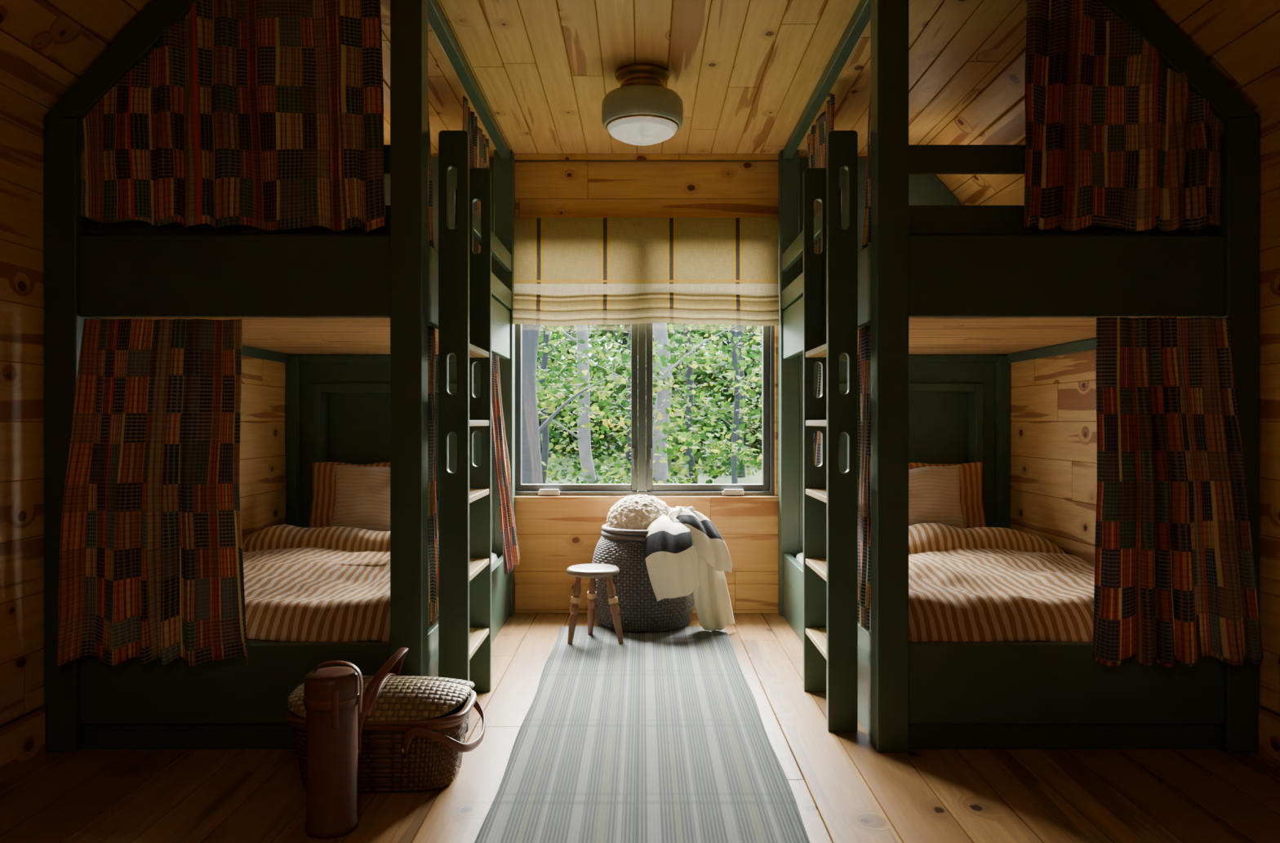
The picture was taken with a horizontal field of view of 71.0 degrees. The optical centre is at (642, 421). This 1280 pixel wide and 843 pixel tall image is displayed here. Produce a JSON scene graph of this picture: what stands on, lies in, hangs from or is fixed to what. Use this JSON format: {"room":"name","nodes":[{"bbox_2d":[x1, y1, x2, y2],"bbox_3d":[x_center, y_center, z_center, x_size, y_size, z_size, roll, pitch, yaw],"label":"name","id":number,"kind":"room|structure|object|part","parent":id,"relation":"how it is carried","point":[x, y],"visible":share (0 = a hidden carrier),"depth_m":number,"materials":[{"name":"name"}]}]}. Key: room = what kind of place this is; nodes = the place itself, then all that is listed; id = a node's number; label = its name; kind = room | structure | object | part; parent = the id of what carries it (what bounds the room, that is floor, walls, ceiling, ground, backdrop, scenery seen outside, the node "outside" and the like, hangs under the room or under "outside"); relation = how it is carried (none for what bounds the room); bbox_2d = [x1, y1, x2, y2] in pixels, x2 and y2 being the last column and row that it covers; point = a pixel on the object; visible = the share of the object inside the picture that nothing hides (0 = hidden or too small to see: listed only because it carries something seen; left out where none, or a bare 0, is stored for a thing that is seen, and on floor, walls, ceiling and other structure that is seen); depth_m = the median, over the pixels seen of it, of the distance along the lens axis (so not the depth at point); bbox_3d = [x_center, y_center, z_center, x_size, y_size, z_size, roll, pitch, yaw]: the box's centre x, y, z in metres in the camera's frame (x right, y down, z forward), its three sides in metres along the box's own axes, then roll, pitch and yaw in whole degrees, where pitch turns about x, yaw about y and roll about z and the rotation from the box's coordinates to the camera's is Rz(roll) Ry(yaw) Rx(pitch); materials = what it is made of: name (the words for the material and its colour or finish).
{"room":"dormitory","nodes":[
{"label":"dormitory","id":0,"kind":"room"},
{"bbox_2d":[0,0,152,110],"bbox_3d":[-1.792,-1.258,1.593,0.715,0.715,6.986,0,0,0],"label":"ceiling","id":1,"kind":"structure","parent":0,"point":[46,46],"depth_m":2.71,"materials":[{"name":"brown wood"}]},
{"bbox_2d":[0,84,289,726],"bbox_3d":[-1.960,0.015,1.593,0.120,2.070,6.986,0,0,0],"label":"wall","id":2,"kind":"structure","parent":0,"point":[262,479],"depth_m":2.77,"materials":[{"name":"brown wood"}]},
{"bbox_2d":[0,707,45,779],"bbox_3d":[-1.890,0.975,0.515,0.020,0.150,4.630,0,0,0],"label":"baseboard","id":3,"kind":"structure","parent":2,"relation":"attached to","point":[22,739],"depth_m":2.72,"materials":[{"name":"brown wood"}]},
{"bbox_2d":[0,613,1279,842],"bbox_3d":[0.030,1.110,1.593,4.260,0.120,6.986,0,0,0],"label":"floor","id":4,"kind":"structure","parent":0,"point":[844,790],"depth_m":2.56,"materials":[{"name":"brown wood"}]},
{"bbox_2d":[44,0,515,752],"bbox_3d":[-1.298,-0.206,3.889,1.197,2.513,2.087,0,0,0],"label":"bunk bed","id":5,"kind":"object","parent":4,"relation":"on","point":[352,309],"visible":0.62,"depth_m":2.86,"materials":[{"name":"green paint"}]},
{"bbox_3d":[-1.846,0.040,2.890,0.102,2.020,0.090,0,0,0],"label":"post","id":6,"kind":"part","parent":5,"relation":"part of","materials":[{"name":"green paint"}]},
{"bbox_2d":[57,319,248,666],"bbox_3d":[-1.526,0.217,2.806,0.613,1.078,0.099,0,0,0],"label":"curtain","id":7,"kind":"object","parent":5,"relation":"attached to","point":[151,559],"visible":1,"depth_m":2.80,"materials":[{"name":"multicoloured fabric"}]},
{"bbox_2d":[80,0,386,232],"bbox_3d":[-1.310,-1.006,2.861,0.984,0.808,0.059,0,0,0],"label":"curtain","id":8,"kind":"object","parent":5,"relation":"attached to","point":[267,115],"visible":1,"depth_m":2.86,"materials":[{"name":"multicoloured fabric"}]},
{"bbox_3d":[-1.869,0.350,4.802,0.055,1.400,0.060,0,0,0],"label":"post","id":9,"kind":"part","parent":5,"relation":"part of","materials":[{"name":"green paint"}]},
{"bbox_2d":[242,524,438,641],"bbox_3d":[-1.323,0.624,3.668,1.139,0.282,1.547,0,0,0],"label":"striped duvet","id":10,"kind":"object","parent":5,"relation":"on","point":[331,584],"visible":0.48,"depth_m":3.32,"materials":[{"name":"brown fabric"}]},
{"bbox_2d":[331,465,390,531],"bbox_3d":[-1.294,0.395,4.470,0.500,0.348,0.187,0,0,2],"label":"linen pillow","id":11,"kind":"object","parent":10,"relation":"on","point":[362,494],"visible":0.53,"depth_m":4.40,"materials":[{"name":"beige fabric"}]},
{"bbox_2d":[308,462,390,528],"bbox_3d":[-1.448,0.405,4.677,0.560,0.387,0.171,0,0,-2],"label":"striped pillow","id":12,"kind":"object","parent":5,"relation":"on","point":[324,473],"visible":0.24,"depth_m":4.63,"materials":[{"name":"orange fabric"}]},
{"bbox_3d":[-1.323,0.754,3.836,1.127,0.129,1.832,0,0,0],"label":"mattress","id":13,"kind":"part","parent":5,"relation":"part of","materials":[{"name":"fabric"}]},
{"bbox_3d":[-1.333,0.135,4.824,0.877,0.680,0.016,0,0,0],"label":"niche trim","id":14,"kind":"part","parent":5,"relation":"part of","materials":[{"name":"green paint"}]},
{"bbox_3d":[-1.349,0.246,4.882,1.097,1.208,0.100,0,0,0],"label":"head panel","id":15,"kind":"part","parent":5,"relation":"part of","materials":[{"name":"green paint"}]},
{"bbox_3d":[-0.750,-0.206,2.890,0.100,2.513,0.090,0,0,0],"label":"post","id":16,"kind":"part","parent":5,"relation":"part of","materials":[{"name":"green paint"}]},
{"bbox_2d":[427,90,434,248],"bbox_3d":[-0.781,-0.998,3.124,0.054,0.804,0.350,0,0,-1],"label":"curtain","id":17,"kind":"object","parent":5,"relation":"hanging from","point":[430,230],"visible":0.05,"depth_m":3.24,"materials":[{"name":"fabric"}]},
{"bbox_2d":[427,325,438,630],"bbox_3d":[-0.737,0.192,3.106,0.045,1.040,0.297,0,0,0],"label":"curtain","id":18,"kind":"object","parent":5,"relation":"hanging from","point":[433,535],"visible":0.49,"depth_m":3.10,"materials":[{"name":"multicoloured fabric"}]},
{"bbox_3d":[-1.349,-0.920,4.920,1.097,1.050,0.021,0,0,0],"label":"head panel","id":19,"kind":"part","parent":5,"relation":"part of","materials":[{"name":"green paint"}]},
{"bbox_2d":[438,130,491,732],"bbox_3d":[-0.640,0.033,3.276,0.100,2.035,0.481,0,0,0],"label":"ladder","id":20,"kind":"object","parent":5,"relation":"attached to","point":[464,276],"visible":0.98,"depth_m":3.04,"materials":[{"name":"green paint"}]},
{"bbox_2d":[462,95,488,253],"bbox_3d":[-0.777,-1.009,4.153,0.055,0.781,0.597,0,0,0],"label":"curtain","id":21,"kind":"object","parent":5,"relation":"hanging from","point":[478,143],"visible":0.31,"depth_m":4.12,"materials":[{"name":"multicoloured fabric"}]},
{"bbox_3d":[-0.750,-0.206,4.882,0.100,2.513,0.100,0,0,0],"label":"post","id":22,"kind":"part","parent":5,"relation":"part of","materials":[{"name":"green paint"}]},
{"bbox_2d":[491,352,519,574],"bbox_3d":[-0.675,0.194,4.350,0.148,1.044,0.413,0,0,0],"label":"curtain","id":23,"kind":"object","parent":5,"relation":"hanging from","point":[511,556],"visible":0.88,"depth_m":4.32,"materials":[{"name":"multicoloured fabric"}]},
{"bbox_2d":[303,660,363,839],"bbox_3d":[-0.800,0.831,2.315,0.139,0.433,0.139,0,0,32],"label":"case","id":24,"kind":"object","parent":4,"relation":"on","point":[332,695],"visible":1,"depth_m":2.26,"materials":[{"name":"brown leather"}]},
{"bbox_2d":[284,647,485,792],"bbox_3d":[-0.751,0.861,2.655,0.557,0.375,0.370,0,0,0],"label":"basket","id":25,"kind":"object","parent":4,"relation":"on","point":[411,730],"visible":0.75,"depth_m":2.53,"materials":[{"name":"brown wicker"}]},
{"bbox_3d":[-0.765,0.801,2.655,0.521,0.080,0.326,0,0,0],"label":"lid","id":26,"kind":"part","parent":25,"relation":"part of","materials":[{"name":"wicker"}]},
{"bbox_3d":[-0.752,0.802,2.655,0.113,0.258,0.341,0,0,0],"label":"handle","id":27,"kind":"part","parent":25,"relation":"part of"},
{"bbox_3d":[-0.574,0.897,2.655,0.201,0.105,0.367,0,0,0],"label":"handle","id":28,"kind":"part","parent":25,"relation":"part of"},
{"bbox_2d":[474,626,809,842],"bbox_3d":[0.003,1.044,3.050,0.838,0.008,3.020,0,0,0],"label":"runner rug","id":29,"kind":"object","parent":4,"relation":"on","point":[652,737],"visible":0.96,"depth_m":2.79,"materials":[{"name":"grey fabric"}]},
{"bbox_2d":[566,564,623,644],"bbox_3d":[-0.225,0.868,4.273,0.273,0.347,0.258,0,0,0],"label":"wooden stool","id":30,"kind":"object","parent":29,"relation":"on","point":[592,571],"visible":1,"depth_m":4.21,"materials":[{"name":"brown wood"}]},
{"bbox_3d":[-0.320,0.882,4.225,0.073,0.319,0.042,0,0,-33],"label":"leg","id":31,"kind":"part","parent":30,"relation":"part of","materials":[{"name":"brown wood"}]},
{"bbox_3d":[-0.247,0.882,4.360,0.045,0.320,0.084,0,0,0],"label":"leg","id":32,"kind":"part","parent":30,"relation":"part of","materials":[{"name":"brown wood"}]},
{"bbox_3d":[-0.235,0.711,4.270,0.252,0.033,0.252,0,0,0],"label":"seat","id":33,"kind":"part","parent":30,"relation":"part of","materials":[{"name":"brown wood"}]},
{"bbox_3d":[-0.130,0.882,4.220,0.087,0.320,0.042,0,0,18],"label":"leg","id":34,"kind":"part","parent":30,"relation":"part of","materials":[{"name":"brown wood"}]},
{"bbox_2d":[591,523,693,632],"bbox_3d":[0.008,0.787,4.650,0.549,0.502,0.549,0,0,35],"label":"woven basket","id":35,"kind":"object","parent":4,"relation":"on","point":[640,611],"visible":0.57,"depth_m":4.42,"materials":[{"name":"wicker"}]},
{"bbox_2d":[606,494,667,529],"bbox_3d":[-0.012,0.519,4.650,0.348,0.287,0.320,0,0,15],"label":"cushion","id":36,"kind":"object","parent":35,"relation":"in","point":[636,512],"visible":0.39,"depth_m":4.54,"materials":[{"name":"white fabric"}]},
{"bbox_2d":[643,504,734,631],"bbox_3d":[0.185,0.730,4.456,0.464,0.614,0.327,0,0,30],"label":"throw blanket","id":37,"kind":"object","parent":35,"relation":"in","point":[685,553],"visible":0.99,"depth_m":4.43,"materials":[{"name":"fabric"}]},
{"bbox_2d":[777,0,1259,752],"bbox_3d":[1.351,-0.206,3.889,1.212,2.513,2.087,0,0,0],"label":"bunk bed","id":38,"kind":"object","parent":4,"relation":"on","point":[948,289],"visible":0.69,"depth_m":2.86,"materials":[{"name":"green paint"}]},
{"bbox_3d":[0.795,-0.206,4.882,0.100,2.513,0.100,0,0,0],"label":"post","id":39,"kind":"part","parent":38,"relation":"part of","materials":[{"name":"green paint"}]},
{"bbox_3d":[1.376,0.754,3.836,1.142,0.129,1.832,0,0,0],"label":"mattress","id":40,"kind":"part","parent":38,"relation":"part of","materials":[{"name":"fabric"}]},
{"bbox_2d":[813,364,821,466],"bbox_3d":[0.739,0.194,3.736,0.106,1.044,0.242,0,0,0],"label":"curtain","id":41,"kind":"object","parent":38,"relation":"hanging from","point":[817,436],"visible":0.09,"depth_m":3.80,"materials":[{"name":"multicoloured fabric"}]},
{"bbox_2d":[807,94,834,253],"bbox_3d":[0.815,-1.009,4.150,0.061,0.782,0.613,0,0,0],"label":"curtain","id":42,"kind":"object","parent":38,"relation":"hanging from","point":[816,140],"visible":0.28,"depth_m":4.12,"materials":[{"name":"multicoloured fabric"}]},
{"bbox_2d":[803,130,857,732],"bbox_3d":[0.678,0.033,3.276,0.100,2.035,0.481,0,0,0],"label":"ladder","id":43,"kind":"object","parent":38,"relation":"attached to","point":[830,277],"visible":1,"depth_m":3.04,"materials":[{"name":"green paint"}]},
{"bbox_2d":[857,324,871,633],"bbox_3d":[0.778,0.192,3.107,0.053,1.040,0.317,0,0,0],"label":"curtain","id":44,"kind":"object","parent":38,"relation":"hanging from","point":[864,333],"visible":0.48,"depth_m":3.09,"materials":[{"name":"multicoloured fabric"}]},
{"bbox_2d":[862,85,871,249],"bbox_3d":[0.820,-0.999,3.127,0.053,0.802,0.337,0,0,0],"label":"curtain","id":45,"kind":"object","parent":38,"relation":"hanging from","point":[867,222],"visible":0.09,"depth_m":3.21,"materials":[{"name":"multicoloured fabric"}]},
{"bbox_3d":[1.401,-0.920,4.920,1.112,1.050,0.021,0,0,0],"label":"head panel","id":46,"kind":"part","parent":38,"relation":"part of","materials":[{"name":"green paint"}]},
{"bbox_3d":[0.795,-0.206,2.890,0.100,2.513,0.090,0,0,0],"label":"post","id":47,"kind":"part","parent":38,"relation":"part of","materials":[{"name":"green paint"}]},
{"bbox_3d":[1.401,0.246,4.882,1.112,1.208,0.100,0,0,0],"label":"head panel","id":48,"kind":"part","parent":38,"relation":"part of","materials":[{"name":"green paint"}]},
{"bbox_3d":[1.386,0.135,4.824,0.892,0.680,0.016,0,0,0],"label":"niche trim","id":49,"kind":"part","parent":38,"relation":"part of","materials":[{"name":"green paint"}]},
{"bbox_2d":[908,462,986,528],"bbox_3d":[1.501,0.401,4.677,0.563,0.388,0.171,0,0,5],"label":"striped pillow","id":50,"kind":"object","parent":38,"relation":"on","point":[970,473],"visible":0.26,"depth_m":4.63,"materials":[{"name":"orange fabric"}]},
{"bbox_2d":[908,523,1094,641],"bbox_3d":[1.376,0.627,3.666,1.151,0.300,1.537,0,0,0],"label":"striped duvet","id":51,"kind":"object","parent":38,"relation":"on","point":[975,584],"visible":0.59,"depth_m":3.25,"materials":[{"name":"brown fabric"}]},
{"bbox_2d":[908,465,964,528],"bbox_3d":[1.346,0.397,4.471,0.504,0.357,0.194,0,0,-5],"label":"linen pillow","id":52,"kind":"object","parent":51,"relation":"on","point":[934,491],"visible":0.44,"depth_m":4.41,"materials":[{"name":"beige fabric"}]},
{"bbox_3d":[1.929,0.350,4.802,0.055,1.400,0.060,0,0,0],"label":"post","id":53,"kind":"part","parent":38,"relation":"part of","materials":[{"name":"green paint"}]},
{"bbox_2d":[1023,0,1222,231],"bbox_3d":[1.530,-1.008,2.862,0.651,0.804,0.061,0,0,0],"label":"curtain","id":54,"kind":"object","parent":38,"relation":"hanging from","point":[1117,137],"visible":1,"depth_m":2.86,"materials":[{"name":"multicoloured fabric"}]},
{"bbox_2d":[1092,316,1263,667],"bbox_3d":[1.668,0.215,2.804,0.528,1.086,0.101,0,0,0],"label":"curtain","id":55,"kind":"object","parent":38,"relation":"hanging from","point":[1175,579],"visible":1,"depth_m":2.79,"materials":[{"name":"multicoloured fabric"}]},
{"bbox_3d":[1.906,0.040,2.890,0.102,2.020,0.090,0,0,0],"label":"post","id":56,"kind":"part","parent":38,"relation":"part of","materials":[{"name":"green paint"}]},
{"bbox_2d":[431,155,964,583],"bbox_3d":[0.030,-0.258,5.011,3.860,2.615,0.150,0,0,0],"label":"wall","id":57,"kind":"structure","parent":0,"point":[553,537],"depth_m":4.94,"materials":[{"name":"brown wood"}]},
{"bbox_2d":[537,488,559,495],"bbox_3d":[-0.515,0.389,4.958,0.120,0.034,0.055,0,0,0],"label":"crank","id":58,"kind":"object","parent":57,"relation":"attached to","point":[542,491],"visible":1,"depth_m":4.94,"materials":[{"name":"metal"}]},
{"bbox_2d":[515,324,637,491],"bbox_3d":[-0.369,-0.336,5.011,0.684,1.444,0.050,0,0,0],"label":"window","id":59,"kind":"structure","parent":57,"relation":"in","point":[519,486],"depth_m":4.99,"materials":[{"name":"paint"}]},
{"bbox_2d":[632,448,635,468],"bbox_3d":[-0.048,0.205,4.969,0.016,0.110,0.034,0,0,0],"label":"latch","id":60,"kind":"object","parent":59,"relation":"attached to","point":[633,450],"visible":1,"depth_m":4.97,"materials":[{"name":"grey metal"}]},
{"bbox_2d":[515,323,774,495],"bbox_3d":[-0.003,-0.340,5.011,1.465,1.500,0.110,0,0,0],"label":"frame","id":61,"kind":"object","parent":57,"relation":"attached to","point":[642,327],"visible":0.29,"depth_m":4.96,"materials":[{"name":"paint"}]},
{"bbox_2d":[512,217,779,326],"bbox_3d":[-0.005,-0.814,4.890,1.494,0.596,0.081,0,0,0],"label":"roman shade","id":62,"kind":"object","parent":57,"relation":"attached to","point":[568,271],"visible":0.98,"depth_m":4.89,"materials":[{"name":"fabric"}]},
{"bbox_2d":[514,583,778,613],"bbox_3d":[0.022,0.971,4.925,1.445,0.158,0.022,0,0,0],"label":"baseboard","id":63,"kind":"structure","parent":57,"relation":"attached to","point":[528,597],"depth_m":4.91,"materials":[{"name":"brown wood"}]},
{"bbox_2d":[514,153,778,161],"bbox_3d":[0.022,-1.448,4.921,1.445,0.035,0.030,0,0,0],"label":"trim","id":64,"kind":"structure","parent":57,"relation":"attached to","point":[517,157],"depth_m":4.91,"materials":[{"name":"brown wood"}]},
{"bbox_2d":[514,496,778,502],"bbox_3d":[-0.007,0.425,4.928,1.515,0.026,0.055,0,0,0],"label":"trim","id":65,"kind":"structure","parent":57,"relation":"attached to","point":[517,499],"depth_m":4.90,"materials":[{"name":"brown wood"}]},
{"bbox_2d":[515,214,778,217],"bbox_3d":[0.022,-1.125,4.927,1.445,0.020,0.018,0,0,0],"label":"trim","id":66,"kind":"structure","parent":57,"relation":"attached to","point":[516,215],"depth_m":4.92,"materials":[{"name":"brown wood"}]},
{"bbox_2d":[646,323,769,491],"bbox_3d":[0.364,-0.336,5.011,0.684,1.444,0.050,0,0,0],"label":"window","id":67,"kind":"structure","parent":57,"relation":"in","point":[765,486],"depth_m":4.99,"materials":[{"name":"paint"}]},
{"bbox_2d":[648,448,651,468],"bbox_3d":[0.043,0.205,4.969,0.016,0.110,0.034,0,0,0],"label":"latch","id":68,"kind":"object","parent":67,"relation":"attached to","point":[650,450],"visible":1,"depth_m":4.97,"materials":[{"name":"brown metal"}]},
{"bbox_2d":[721,488,744,495],"bbox_3d":[0.500,0.389,4.958,0.120,0.034,0.055,0,0,0],"label":"crank","id":69,"kind":"object","parent":57,"relation":"attached to","point":[726,491],"visible":1,"depth_m":4.94,"materials":[{"name":"metal"}]},
{"bbox_2d":[380,0,1027,155],"bbox_3d":[0.030,-1.515,1.593,2.970,0.100,6.986,0,0,0],"label":"ceiling","id":70,"kind":"structure","parent":0,"point":[744,73],"depth_m":3.68,"materials":[{"name":"brown wood"}]},
{"bbox_2d":[601,62,683,145],"bbox_3d":[0.000,-1.321,3.780,0.344,0.288,0.344,0,0,0],"label":"ceiling light","id":71,"kind":"object","parent":70,"relation":"attached to","point":[642,111],"depth_m":3.68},
{"bbox_2d":[925,0,1279,205],"bbox_3d":[1.853,-1.258,1.593,0.715,0.715,6.986,0,0,0],"label":"ceiling","id":72,"kind":"structure","parent":0,"point":[1240,39],"depth_m":2.85,"materials":[{"name":"brown wood"}]},
{"bbox_2d":[1006,96,1279,714],"bbox_3d":[2.020,0.015,1.593,0.120,2.070,6.986,0,0,0],"label":"wall","id":73,"kind":"structure","parent":0,"point":[1054,442],"depth_m":3.97,"materials":[{"name":"brown wood"}]},
{"bbox_2d":[1258,707,1279,765],"bbox_3d":[1.950,0.975,0.515,0.020,0.150,4.630,0,0,0],"label":"baseboard","id":74,"kind":"structure","parent":73,"relation":"attached to","point":[1268,720],"depth_m":2.78,"materials":[{"name":"brown wood"}]},
{"label":"outside","id":75,"kind":"structure","parent":0,"visible":0},
{"bbox_2d":[545,421,761,488],"bbox_3d":[0.000,0.863,30.600,44.000,2.600,50.000,0,0,0],"label":"ground","id":76,"kind":"structure","parent":75,"point":[724,479],"depth_m":21.75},
{"bbox_2d":[538,325,576,484],"bbox_3d":[-1.044,-1.998,17.357,2.192,8.509,1.161,0,0,0],"label":"tree","id":77,"kind":"object","parent":76,"relation":"on","point":[545,439],"depth_m":16.97,"materials":[{"name":"grey plant"}]},
{"bbox_2d":[521,324,611,484],"bbox_3d":[-1.530,-1.991,10.707,2.320,8.525,1.408,0,0,0],"label":"tree","id":78,"kind":"object","parent":76,"relation":"on","point":[531,468],"depth_m":10.49,"materials":[{"name":"grey plant"}]},
{"bbox_2d":[537,324,595,482],"bbox_3d":[-1.105,-1.997,13.074,2.512,8.520,1.582,0,0,-7],"label":"tree","id":79,"kind":"object","parent":76,"relation":"on","point":[584,433],"visible":0.12,"depth_m":12.90,"materials":[{"name":"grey plant"}]},
{"bbox_2d":[550,327,595,454],"bbox_3d":[-2.162,-1.994,27.942,3.169,8.531,0.440,0,0,8],"label":"tree","id":80,"kind":"object","parent":76,"relation":"on","point":[569,331],"visible":0.03,"depth_m":27.89,"materials":[{"name":"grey plant"}]},
{"bbox_2d":[549,324,631,475],"bbox_3d":[-0.566,-1.998,19.107,2.848,8.518,1.933,0,0,0],"label":"tree","id":81,"kind":"object","parent":76,"relation":"on","point":[628,439],"depth_m":18.95,"materials":[{"name":"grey plant"}]},
{"bbox_2d":[619,324,630,436],"bbox_3d":[-0.280,-2.003,28.053,2.270,8.514,1.368,0,0,-11],"label":"tree","id":82,"kind":"object","parent":76,"relation":"on","point":[624,341],"visible":0.02,"depth_m":27.88,"materials":[{"name":"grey plant"}]},
{"bbox_2d":[521,323,761,490],"bbox_3d":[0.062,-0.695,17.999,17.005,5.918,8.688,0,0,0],"label":"tree foliage","id":83,"kind":"object","parent":76,"relation":"on","point":[713,469],"visible":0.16,"depth_m":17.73,"materials":[{"name":"green plant"}]},
{"bbox_2d":[536,323,761,476],"bbox_3d":[0.152,-0.548,29.554,29.105,9.712,16.606,0,0,0],"label":"thicket","id":84,"kind":"object","parent":76,"relation":"on","point":[610,439],"visible":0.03,"depth_m":25.20,"materials":[{"name":"green plant"}]},
{"bbox_2d":[590,323,737,484],"bbox_3d":[0.238,-1.995,12.576,2.372,8.516,1.381,0,0,0],"label":"tree","id":85,"kind":"object","parent":76,"relation":"on","point":[660,330],"depth_m":12.50,"materials":[{"name":"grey plant"}]},
{"bbox_2d":[654,324,697,484],"bbox_3d":[1.002,-2.001,17.853,2.268,8.508,1.634,0,0,0],"label":"tree","id":86,"kind":"object","parent":76,"relation":"on","point":[690,371],"depth_m":17.92,"materials":[{"name":"grey plant"}]},
{"bbox_2d":[676,326,719,449],"bbox_3d":[1.547,-1.992,27.093,3.295,8.520,1.221,0,0,22],"label":"tree","id":87,"kind":"object","parent":76,"relation":"on","point":[695,405],"visible":0.05,"depth_m":26.92,"materials":[{"name":"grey plant"}]},
{"bbox_2d":[693,324,761,477],"bbox_3d":[2.391,-1.992,20.344,2.916,8.520,0.986,0,0,0],"label":"tree","id":88,"kind":"object","parent":76,"relation":"on","point":[740,328],"depth_m":19.91,"materials":[{"name":"grey plant"}]},
{"bbox_2d":[722,326,755,440],"bbox_3d":[2.683,-1.994,26.823,2.848,8.526,0.866,0,0,32],"label":"tree","id":89,"kind":"object","parent":76,"relation":"on","point":[727,342],"visible":0.06,"depth_m":26.90,"materials":[{"name":"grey plant"}]},
{"bbox_2d":[720,324,760,484],"bbox_3d":[1.940,-1.996,16.381,2.634,8.510,1.287,0,0,0],"label":"tree","id":90,"kind":"object","parent":76,"relation":"on","point":[735,361],"depth_m":16.45,"materials":[{"name":"grey plant"}]}
]}

